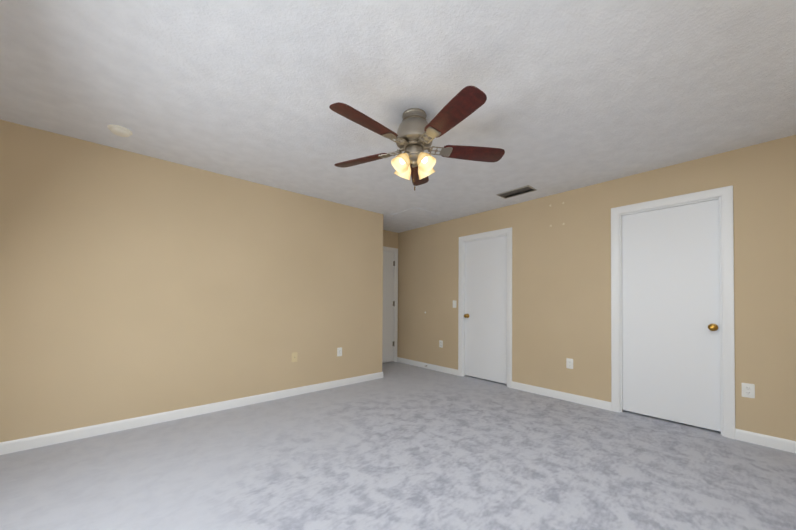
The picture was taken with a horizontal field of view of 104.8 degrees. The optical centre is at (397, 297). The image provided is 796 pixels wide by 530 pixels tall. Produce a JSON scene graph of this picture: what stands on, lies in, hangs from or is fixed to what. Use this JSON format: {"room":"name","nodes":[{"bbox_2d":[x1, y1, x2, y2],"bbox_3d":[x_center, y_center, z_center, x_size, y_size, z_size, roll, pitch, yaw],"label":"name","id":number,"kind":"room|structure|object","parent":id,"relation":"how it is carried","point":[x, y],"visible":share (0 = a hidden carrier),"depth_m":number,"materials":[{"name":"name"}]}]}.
{"room":"empty bedroom","nodes":[
{"label":"empty bedroom","id":0,"kind":"room"},
{"bbox_2d":[0,120,382,441],"bbox_3d":[-1.752,-0.053,3.321,3.957,2.440,0.120,1,-1,-41],"label":"wall","id":1,"kind":"structure","parent":0,"point":[133,285],"depth_m":2.84,"materials":[{"name":"beige paint"}]},
{"bbox_2d":[0,372,382,454],"bbox_3d":[-1.655,1.123,3.308,3.821,0.088,0.014,1,-1,-41],"label":"baseboard","id":2,"kind":"structure","parent":1,"relation":"attached to","point":[12,446],"depth_m":2.82,"materials":[{"name":"white wood"}]},
{"bbox_2d":[292,352,297,361],"bbox_3d":[-1.240,0.718,3.680,0.072,0.116,0.008,1,-1,-41],"label":"outlet","id":3,"kind":"object","parent":1,"relation":"attached to","point":[294,356],"visible":1,"depth_m":3.68,"materials":[{"name":"beige plastic"}]},
{"bbox_2d":[337,347,341,355],"bbox_3d":[-0.777,0.727,4.089,0.072,0.116,0.007,1,-1,-41],"label":"electrical outlet","id":4,"kind":"object","parent":1,"relation":"attached to","point":[339,351],"visible":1,"depth_m":4.08,"materials":[{"name":"white plastic"}]},
{"bbox_2d":[383,230,397,356],"bbox_3d":[-0.454,-0.012,5.495,1.105,2.440,0.120,1,-1,-41],"label":"wall","id":5,"kind":"structure","parent":0,"point":[390,238],"depth_m":5.70,"materials":[{"name":"beige paint"}]},
{"bbox_2d":[382,246,397,362],"bbox_3d":[-0.361,0.140,5.533,0.876,2.138,0.182,1,-1,-41],"label":"door","id":6,"kind":"structure","parent":5,"relation":"in","point":[390,307],"depth_m":5.69,"materials":[{"name":"white wood"}]},
{"bbox_2d":[0,362,795,529],"bbox_3d":[-0.182,1.214,2.346,5.062,0.100,5.190,1,-1,-41],"label":"floor","id":7,"kind":"structure","parent":0,"point":[400,446],"depth_m":2.06,"materials":[{"name":"carpet"}]},
{"bbox_2d":[0,0,795,232],"bbox_3d":[-0.164,-1.326,2.383,5.062,0.100,5.190,1,-1,-41],"label":"ceiling","id":8,"kind":"structure","parent":0,"point":[581,93],"depth_m":1.84,"materials":[{"name":"paint"}]},
{"bbox_2d":[107,124,131,136],"bbox_3d":[-2.141,-1.272,2.363,0.144,0.037,0.144,1,-1,-41],"label":"smoke detector","id":9,"kind":"object","parent":8,"relation":"attached to","point":[118,130],"visible":1,"depth_m":2.33,"materials":[{"name":"white plastic"}]},
{"bbox_2d":[389,207,439,221],"bbox_3d":[0.246,-1.235,4.603,0.515,0.011,0.560,1,-1,-41],"label":"attic hatch","id":10,"kind":"object","parent":8,"relation":"attached to","point":[414,214],"visible":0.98,"depth_m":4.56,"materials":[{"name":"paint"}]},
{"bbox_2d":[329,86,504,190],"bbox_3d":[0.090,-1.014,2.108,1.247,0.528,1.278,1,-1,-41],"label":"ceiling fan","id":11,"kind":"object","parent":8,"relation":"hanging from","point":[415,135],"visible":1,"depth_m":2.05,"materials":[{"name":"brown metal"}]},
{"bbox_2d":[497,185,535,198],"bbox_3d":[1.397,-1.239,3.627,0.205,0.014,0.400,1,-1,-41],"label":"ceiling vent","id":12,"kind":"object","parent":8,"relation":"in","point":[517,191],"visible":1,"depth_m":3.61,"materials":[{"name":"black metal"}]},
{"bbox_2d":[398,135,795,440],"bbox_3d":[1.681,-0.019,3.998,0.120,2.440,5.190,1,-1,-41],"label":"wall","id":13,"kind":"structure","parent":0,"point":[561,293],"depth_m":3.37,"materials":[{"name":"beige paint"}]},
{"bbox_2d":[397,357,457,375],"bbox_3d":[0.458,1.167,5.257,0.013,0.088,1.427,1,-1,-41],"label":"baseboard","id":14,"kind":"structure","parent":13,"relation":"attached to","point":[402,360],"depth_m":5.17,"materials":[{"name":"white wood"}]},
{"bbox_2d":[458,227,511,387],"bbox_3d":[1.268,0.136,4.445,0.140,2.138,0.876,1,-1,-41],"label":"door","id":15,"kind":"structure","parent":13,"relation":"in","point":[485,310],"depth_m":4.43,"materials":[{"name":"white wood"}]},
{"bbox_2d":[512,381,610,410],"bbox_3d":[1.878,1.154,3.647,0.013,0.088,1.117,1,-1,-41],"label":"baseboard","id":16,"kind":"structure","parent":13,"relation":"attached to","point":[606,405],"depth_m":3.57,"materials":[{"name":"white wood"}]},
{"bbox_2d":[566,358,572,368],"bbox_3d":[1.982,0.765,3.541,0.007,0.116,0.072,1,-1,-41],"label":"electrical outlet","id":17,"kind":"object","parent":13,"relation":"attached to","point":[569,363],"visible":1,"depth_m":3.54,"materials":[{"name":"white plastic"}]},
{"bbox_2d":[611,185,734,438],"bbox_3d":[2.585,0.123,2.950,0.140,2.138,0.876,1,-1,-41],"label":"door","id":18,"kind":"structure","parent":13,"relation":"in","point":[672,315],"depth_m":2.90,"materials":[{"name":"white wood"}]},
{"bbox_2d":[741,383,754,397],"bbox_3d":[2.880,0.766,2.523,0.007,0.116,0.072,1,-1,-41],"label":"electrical outlet","id":19,"kind":"object","parent":13,"relation":"attached to","point":[748,390],"visible":1,"depth_m":2.52,"materials":[{"name":"white plastic"}]},
{"bbox_2d":[735,428,795,452],"bbox_3d":[3.033,1.143,2.336,0.014,0.088,0.624,1,-1,-41],"label":"baseboard","id":20,"kind":"structure","parent":13,"relation":"attached to","point":[742,435],"depth_m":2.44,"materials":[{"name":"white wood"}]}
]}

